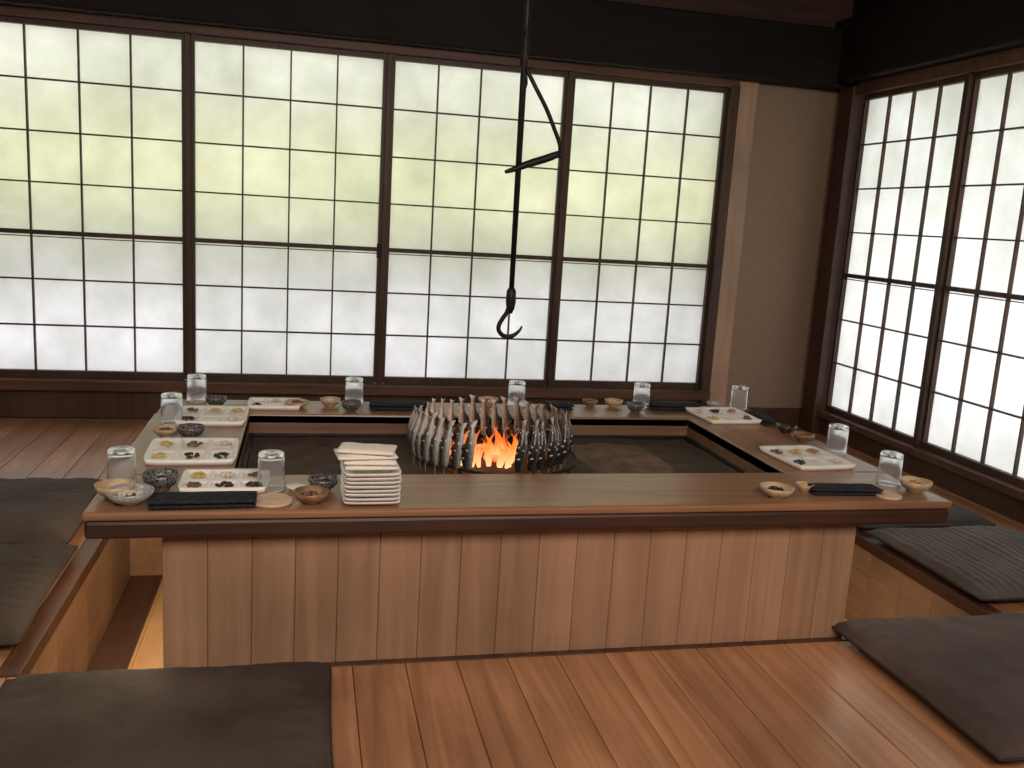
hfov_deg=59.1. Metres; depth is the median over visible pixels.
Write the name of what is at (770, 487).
dish
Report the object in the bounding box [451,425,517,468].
fire
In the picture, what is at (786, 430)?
bowl
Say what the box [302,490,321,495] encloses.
dish
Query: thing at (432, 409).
grilled fish
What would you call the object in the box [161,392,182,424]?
drinking glass
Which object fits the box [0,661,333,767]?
floor cushion
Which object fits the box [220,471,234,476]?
dish
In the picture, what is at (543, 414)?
grilled fish
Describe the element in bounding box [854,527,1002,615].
trim
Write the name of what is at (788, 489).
bowl
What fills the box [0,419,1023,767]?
floor
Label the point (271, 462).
drinking glass
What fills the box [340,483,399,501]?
square plate
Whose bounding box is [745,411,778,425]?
folded cloth
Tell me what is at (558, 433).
grilled fish
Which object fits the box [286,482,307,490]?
saucer
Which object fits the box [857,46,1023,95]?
trim
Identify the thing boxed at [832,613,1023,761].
floor cushion
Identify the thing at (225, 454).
dish
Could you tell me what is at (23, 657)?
trim
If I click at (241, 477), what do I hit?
plate
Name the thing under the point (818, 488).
folded cloth
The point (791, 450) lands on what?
dish
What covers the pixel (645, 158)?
window
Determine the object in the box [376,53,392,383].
trim
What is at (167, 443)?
dish
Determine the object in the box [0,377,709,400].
trim
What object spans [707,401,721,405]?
bowl
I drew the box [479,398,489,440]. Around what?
grilled fish
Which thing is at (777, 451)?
dish
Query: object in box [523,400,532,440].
grilled fish
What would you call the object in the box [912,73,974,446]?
trim
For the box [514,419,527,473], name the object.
grilled fish
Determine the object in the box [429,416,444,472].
grilled fish
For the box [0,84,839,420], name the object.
wall
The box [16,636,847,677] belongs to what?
trim
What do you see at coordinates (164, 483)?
bowl
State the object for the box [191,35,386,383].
window
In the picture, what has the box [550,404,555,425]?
grilled fish
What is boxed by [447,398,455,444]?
grilled fish
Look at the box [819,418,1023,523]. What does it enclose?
trim
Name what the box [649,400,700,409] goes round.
folded cloth
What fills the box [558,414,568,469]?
grilled fish
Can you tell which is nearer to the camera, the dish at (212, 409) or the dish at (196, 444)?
the dish at (196, 444)
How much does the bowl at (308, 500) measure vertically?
0.028 m
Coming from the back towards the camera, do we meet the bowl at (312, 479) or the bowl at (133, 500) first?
the bowl at (312, 479)
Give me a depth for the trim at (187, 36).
4.19 m
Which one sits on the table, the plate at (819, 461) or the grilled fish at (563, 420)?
the plate at (819, 461)
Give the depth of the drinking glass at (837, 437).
2.80 m
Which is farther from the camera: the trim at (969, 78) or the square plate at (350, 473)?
the trim at (969, 78)
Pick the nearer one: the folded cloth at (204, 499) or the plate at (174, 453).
the folded cloth at (204, 499)
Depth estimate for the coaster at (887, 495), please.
2.36 m
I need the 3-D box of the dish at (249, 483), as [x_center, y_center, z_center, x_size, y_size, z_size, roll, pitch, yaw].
[-0.605,0.234,2.117,0.039,0.011,0.038,1,11,-13]
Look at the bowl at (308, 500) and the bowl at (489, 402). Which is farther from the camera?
the bowl at (489, 402)
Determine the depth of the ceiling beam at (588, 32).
4.33 m
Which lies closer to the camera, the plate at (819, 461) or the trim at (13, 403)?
the plate at (819, 461)
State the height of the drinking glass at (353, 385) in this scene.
0.089 m
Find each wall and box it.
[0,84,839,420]
[30,538,971,673]
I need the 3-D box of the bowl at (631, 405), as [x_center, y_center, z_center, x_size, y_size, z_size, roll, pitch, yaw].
[0.446,0.085,3.264,0.066,0.032,0.066,1,11,-13]
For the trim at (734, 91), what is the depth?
4.79 m
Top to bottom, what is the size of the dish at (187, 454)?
0.012 m
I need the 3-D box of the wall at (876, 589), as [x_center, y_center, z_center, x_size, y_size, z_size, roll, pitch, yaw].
[0.008,0.766,2.967,2.630,0.390,1.370,1,11,-13]
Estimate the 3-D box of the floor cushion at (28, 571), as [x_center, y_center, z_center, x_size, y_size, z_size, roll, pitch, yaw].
[-1.496,0.526,2.301,0.600,0.071,0.629,1,11,-14]
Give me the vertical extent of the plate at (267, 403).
0.017 m
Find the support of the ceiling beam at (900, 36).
attached to the wall
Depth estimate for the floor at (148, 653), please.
2.88 m
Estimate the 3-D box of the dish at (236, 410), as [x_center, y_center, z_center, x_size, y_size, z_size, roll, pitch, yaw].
[-0.869,0.082,2.854,0.034,0.012,0.033,-5,13,-38]
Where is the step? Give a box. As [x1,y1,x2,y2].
[86,575,161,670]
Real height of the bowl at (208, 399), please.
0.030 m
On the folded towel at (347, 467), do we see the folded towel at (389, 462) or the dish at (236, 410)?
the folded towel at (389, 462)
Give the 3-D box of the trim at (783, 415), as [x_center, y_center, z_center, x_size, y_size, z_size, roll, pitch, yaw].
[1.363,0.184,5.066,0.614,0.100,0.036,1,11,-13]
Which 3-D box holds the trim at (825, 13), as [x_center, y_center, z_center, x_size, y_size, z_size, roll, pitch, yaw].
[-0.966,-2.131,4.084,5.679,0.480,0.050,1,11,-13]
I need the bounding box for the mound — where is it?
[571,443,673,473]
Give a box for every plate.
[144,437,238,465]
[175,405,248,426]
[178,468,266,493]
[248,397,300,409]
[340,460,400,476]
[340,464,400,480]
[340,475,400,493]
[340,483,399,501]
[341,472,399,488]
[341,483,399,496]
[341,492,399,504]
[342,474,401,484]
[685,406,761,424]
[759,444,855,470]
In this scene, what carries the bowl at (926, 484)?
on the table
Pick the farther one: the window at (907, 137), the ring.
the window at (907, 137)
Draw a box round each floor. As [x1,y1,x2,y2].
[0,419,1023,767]
[128,579,847,668]
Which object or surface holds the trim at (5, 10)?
attached to the wall at (795, 128)
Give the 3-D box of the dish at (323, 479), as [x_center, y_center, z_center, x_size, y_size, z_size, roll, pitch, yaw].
[-0.444,0.232,2.142,0.046,0.015,0.038,1,11,-13]
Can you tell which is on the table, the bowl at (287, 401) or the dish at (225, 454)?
the bowl at (287, 401)
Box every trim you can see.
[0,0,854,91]
[0,5,739,87]
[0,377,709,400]
[0,390,698,417]
[0,539,108,678]
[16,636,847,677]
[184,33,191,380]
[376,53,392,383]
[547,71,573,387]
[605,0,853,27]
[699,85,740,405]
[710,81,758,405]
[747,408,801,426]
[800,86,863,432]
[816,410,1023,500]
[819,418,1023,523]
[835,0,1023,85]
[852,0,897,15]
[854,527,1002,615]
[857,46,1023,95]
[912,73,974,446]
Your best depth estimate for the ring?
2.57 m
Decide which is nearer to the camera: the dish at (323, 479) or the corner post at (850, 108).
the dish at (323, 479)
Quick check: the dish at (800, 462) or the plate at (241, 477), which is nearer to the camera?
the plate at (241, 477)
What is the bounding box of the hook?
[496,0,561,338]
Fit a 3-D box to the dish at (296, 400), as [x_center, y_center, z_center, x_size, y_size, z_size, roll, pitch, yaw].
[-0.715,0.060,3.008,0.045,0.017,0.042,4,10,5]
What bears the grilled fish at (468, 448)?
on the ash
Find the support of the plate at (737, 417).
on the table
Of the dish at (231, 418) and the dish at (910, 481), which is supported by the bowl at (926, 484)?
the dish at (910, 481)
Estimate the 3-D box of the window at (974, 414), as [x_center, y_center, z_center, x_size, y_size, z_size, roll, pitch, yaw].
[2.030,-0.446,3.669,0.032,1.658,0.758,1,11,-13]
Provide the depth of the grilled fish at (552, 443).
2.57 m
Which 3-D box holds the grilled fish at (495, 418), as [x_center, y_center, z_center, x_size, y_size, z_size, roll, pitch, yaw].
[-0.054,0.121,2.932,0.037,0.155,0.024,2,10,-6]
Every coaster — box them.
[256,493,292,507]
[875,491,901,500]
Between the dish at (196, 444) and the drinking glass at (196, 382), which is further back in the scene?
the drinking glass at (196, 382)
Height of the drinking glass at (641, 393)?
0.089 m
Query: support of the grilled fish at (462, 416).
on the ash
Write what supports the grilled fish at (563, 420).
on the ash
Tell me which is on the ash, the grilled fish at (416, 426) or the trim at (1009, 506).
the grilled fish at (416, 426)
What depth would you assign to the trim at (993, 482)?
4.04 m
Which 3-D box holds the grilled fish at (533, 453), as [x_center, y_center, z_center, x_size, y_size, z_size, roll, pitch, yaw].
[0.061,0.188,2.538,0.028,0.180,0.044,12,12,41]
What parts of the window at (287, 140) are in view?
door pull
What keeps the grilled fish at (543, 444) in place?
on the ash
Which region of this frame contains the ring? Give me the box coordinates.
[439,433,578,473]
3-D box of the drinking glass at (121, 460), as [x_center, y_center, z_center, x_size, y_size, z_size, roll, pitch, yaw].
[-0.897,0.191,2.078,0.064,0.089,0.064,1,11,-13]
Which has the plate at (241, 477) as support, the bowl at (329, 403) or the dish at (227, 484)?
the dish at (227, 484)
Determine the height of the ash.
0.022 m
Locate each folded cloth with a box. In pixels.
[148,491,256,509]
[369,400,429,410]
[544,401,573,409]
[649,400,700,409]
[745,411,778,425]
[807,483,883,494]
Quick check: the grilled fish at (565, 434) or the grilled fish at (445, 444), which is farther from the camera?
the grilled fish at (565, 434)
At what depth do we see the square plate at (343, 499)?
2.04 m
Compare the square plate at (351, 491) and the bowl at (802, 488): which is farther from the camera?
the bowl at (802, 488)
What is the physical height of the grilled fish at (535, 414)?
0.154 m
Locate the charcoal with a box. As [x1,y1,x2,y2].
[483,455,497,462]
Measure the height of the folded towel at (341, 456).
0.010 m
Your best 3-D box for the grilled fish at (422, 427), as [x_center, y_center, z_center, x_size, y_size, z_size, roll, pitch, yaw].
[-0.263,0.166,2.593,0.027,0.170,0.041,-5,13,-41]
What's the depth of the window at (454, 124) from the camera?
4.54 m
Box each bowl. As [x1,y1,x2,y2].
[94,478,134,498]
[105,483,154,505]
[142,468,179,490]
[152,425,177,436]
[177,423,204,436]
[205,395,226,404]
[285,399,308,407]
[293,485,328,504]
[308,473,338,490]
[320,396,339,406]
[341,399,361,411]
[478,396,498,405]
[583,398,597,406]
[605,398,622,407]
[627,401,644,412]
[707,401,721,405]
[760,481,794,498]
[777,423,796,433]
[793,431,814,442]
[795,481,813,491]
[899,476,932,492]
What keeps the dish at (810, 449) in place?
on the plate at (819, 461)
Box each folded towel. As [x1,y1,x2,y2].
[333,448,397,459]
[336,442,396,455]
[343,460,397,469]
[344,459,396,465]
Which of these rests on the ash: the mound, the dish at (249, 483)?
the mound
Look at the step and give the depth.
2.94 m
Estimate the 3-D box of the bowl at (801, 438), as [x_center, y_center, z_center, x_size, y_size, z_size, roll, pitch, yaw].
[0.952,0.175,2.951,0.068,0.028,0.068,1,11,-13]
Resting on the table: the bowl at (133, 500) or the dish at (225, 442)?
the bowl at (133, 500)
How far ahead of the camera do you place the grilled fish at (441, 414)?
2.85 m
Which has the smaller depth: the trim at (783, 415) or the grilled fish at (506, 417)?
the grilled fish at (506, 417)
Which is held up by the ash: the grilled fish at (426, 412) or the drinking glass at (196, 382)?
the grilled fish at (426, 412)
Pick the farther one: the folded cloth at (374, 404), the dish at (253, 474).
the folded cloth at (374, 404)
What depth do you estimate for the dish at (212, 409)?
2.84 m
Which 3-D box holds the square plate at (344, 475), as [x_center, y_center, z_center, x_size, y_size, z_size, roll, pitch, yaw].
[-0.327,0.205,2.087,0.132,0.014,0.132,1,11,-16]
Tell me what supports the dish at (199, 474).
on the plate at (241, 477)
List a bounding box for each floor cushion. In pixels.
[0,477,100,543]
[0,542,77,645]
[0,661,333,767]
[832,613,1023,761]
[857,503,996,528]
[866,525,1023,600]
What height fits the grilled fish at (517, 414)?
0.167 m
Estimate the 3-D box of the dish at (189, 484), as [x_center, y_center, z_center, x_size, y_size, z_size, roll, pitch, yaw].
[-0.735,0.231,2.085,0.033,0.011,0.033,9,12,28]
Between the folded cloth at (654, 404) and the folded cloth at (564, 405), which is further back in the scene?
the folded cloth at (654, 404)
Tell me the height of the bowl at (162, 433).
0.024 m
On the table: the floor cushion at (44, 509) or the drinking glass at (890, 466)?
the drinking glass at (890, 466)
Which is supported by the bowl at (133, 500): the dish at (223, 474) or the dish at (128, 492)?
the dish at (128, 492)
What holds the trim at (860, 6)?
attached to the wall
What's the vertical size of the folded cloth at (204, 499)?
0.022 m
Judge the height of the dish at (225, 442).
0.013 m
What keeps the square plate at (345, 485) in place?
on the square plate at (351, 491)
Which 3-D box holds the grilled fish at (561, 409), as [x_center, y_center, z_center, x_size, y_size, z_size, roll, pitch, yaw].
[0.159,0.157,2.776,0.024,0.164,0.040,1,11,-13]
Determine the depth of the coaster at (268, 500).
2.03 m
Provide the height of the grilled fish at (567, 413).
0.175 m
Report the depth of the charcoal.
2.64 m
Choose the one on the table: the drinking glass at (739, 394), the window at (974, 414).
the drinking glass at (739, 394)
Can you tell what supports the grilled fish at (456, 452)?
on the ash
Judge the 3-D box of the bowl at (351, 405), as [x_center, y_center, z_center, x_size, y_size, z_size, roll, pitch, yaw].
[-0.534,0.073,3.000,0.068,0.032,0.068,1,11,-13]
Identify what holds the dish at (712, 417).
on the plate at (737, 417)
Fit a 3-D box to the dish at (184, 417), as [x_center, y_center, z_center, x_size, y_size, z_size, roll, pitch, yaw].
[-0.972,0.102,2.714,0.038,0.012,0.036,1,11,-13]
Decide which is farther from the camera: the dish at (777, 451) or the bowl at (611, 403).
the bowl at (611, 403)
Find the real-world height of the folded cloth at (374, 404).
0.026 m
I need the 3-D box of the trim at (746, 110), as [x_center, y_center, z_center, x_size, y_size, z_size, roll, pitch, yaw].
[1.171,-0.673,4.861,0.105,1.835,0.042,1,11,-13]
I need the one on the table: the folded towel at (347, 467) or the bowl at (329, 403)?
the bowl at (329, 403)
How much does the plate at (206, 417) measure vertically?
0.017 m
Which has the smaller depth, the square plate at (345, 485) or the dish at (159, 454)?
the square plate at (345, 485)
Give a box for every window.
[0,15,185,379]
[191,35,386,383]
[382,55,567,386]
[553,73,728,388]
[825,76,964,443]
[920,64,1023,487]
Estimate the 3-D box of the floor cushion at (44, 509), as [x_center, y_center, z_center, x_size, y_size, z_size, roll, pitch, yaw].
[-1.681,0.401,2.913,0.619,0.074,0.619,1,11,-12]
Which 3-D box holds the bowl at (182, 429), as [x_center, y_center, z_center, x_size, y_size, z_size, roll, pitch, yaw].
[-0.901,0.135,2.538,0.076,0.034,0.076,1,11,-13]
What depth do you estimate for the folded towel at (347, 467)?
2.04 m
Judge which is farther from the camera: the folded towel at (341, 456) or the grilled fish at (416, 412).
the grilled fish at (416, 412)
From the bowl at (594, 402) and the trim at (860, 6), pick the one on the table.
the bowl at (594, 402)
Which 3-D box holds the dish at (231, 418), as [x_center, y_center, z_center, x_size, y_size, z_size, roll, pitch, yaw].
[-0.844,0.104,2.745,0.036,0.013,0.035,1,11,-13]
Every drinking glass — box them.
[107,445,136,482]
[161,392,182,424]
[187,373,206,402]
[257,449,284,492]
[345,377,362,404]
[507,380,525,406]
[633,382,650,408]
[730,385,747,410]
[825,423,848,454]
[876,450,903,486]
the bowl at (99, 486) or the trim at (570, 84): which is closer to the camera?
the bowl at (99, 486)
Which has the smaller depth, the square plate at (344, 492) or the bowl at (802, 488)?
the square plate at (344, 492)
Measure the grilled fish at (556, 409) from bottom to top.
0.161 m
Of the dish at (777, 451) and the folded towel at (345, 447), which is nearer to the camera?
the folded towel at (345, 447)
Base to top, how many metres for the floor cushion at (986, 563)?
0.072 m
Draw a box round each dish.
[117,489,143,495]
[151,452,164,457]
[158,427,172,429]
[159,441,172,445]
[183,416,194,420]
[184,452,199,458]
[186,481,201,487]
[187,407,197,411]
[187,441,202,446]
[190,471,205,478]
[209,408,220,412]
[213,452,228,458]
[215,440,231,445]
[215,481,233,487]
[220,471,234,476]
[228,416,239,420]
[230,408,243,412]
[246,481,258,486]
[248,471,257,476]
[291,399,304,402]
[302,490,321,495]
[316,478,331,481]
[692,408,702,412]
[707,416,718,419]
[768,486,783,490]
[770,449,782,453]
[788,449,800,453]
[794,459,805,464]
[806,448,818,452]
[829,459,841,462]
[909,480,921,483]
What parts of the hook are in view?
rod, lever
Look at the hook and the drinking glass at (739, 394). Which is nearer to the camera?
the hook
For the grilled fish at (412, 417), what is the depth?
2.67 m
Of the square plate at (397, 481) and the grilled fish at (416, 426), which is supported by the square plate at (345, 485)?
the square plate at (397, 481)
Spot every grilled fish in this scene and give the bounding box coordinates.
[407,405,416,442]
[408,409,417,460]
[409,410,423,464]
[415,413,427,467]
[420,411,437,470]
[424,400,430,426]
[429,396,437,434]
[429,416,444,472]
[438,397,445,437]
[439,418,454,473]
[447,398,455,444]
[451,421,466,473]
[457,397,467,433]
[461,419,477,473]
[468,394,478,432]
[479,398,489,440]
[490,399,500,441]
[500,396,511,442]
[513,396,523,439]
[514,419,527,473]
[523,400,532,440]
[527,419,539,473]
[532,404,540,432]
[536,421,546,473]
[540,404,549,441]
[545,416,556,471]
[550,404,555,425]
[552,419,561,470]
[554,407,560,431]
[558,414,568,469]
[561,409,563,436]
[561,420,569,467]
[564,410,572,464]
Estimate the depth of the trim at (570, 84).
4.60 m
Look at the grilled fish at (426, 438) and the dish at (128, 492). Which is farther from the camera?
the grilled fish at (426, 438)
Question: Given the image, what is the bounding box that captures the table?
[82,399,951,667]
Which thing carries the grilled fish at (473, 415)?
on the ash
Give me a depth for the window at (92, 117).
4.14 m
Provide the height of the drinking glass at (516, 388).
0.089 m
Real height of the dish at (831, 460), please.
0.011 m
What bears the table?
on the floor at (148, 653)
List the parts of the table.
panel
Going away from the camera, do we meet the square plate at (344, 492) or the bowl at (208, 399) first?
the square plate at (344, 492)
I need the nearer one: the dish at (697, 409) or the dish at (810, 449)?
the dish at (810, 449)
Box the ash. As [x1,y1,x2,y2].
[247,437,738,474]
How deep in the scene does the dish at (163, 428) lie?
2.54 m
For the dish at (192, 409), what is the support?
on the plate at (206, 417)

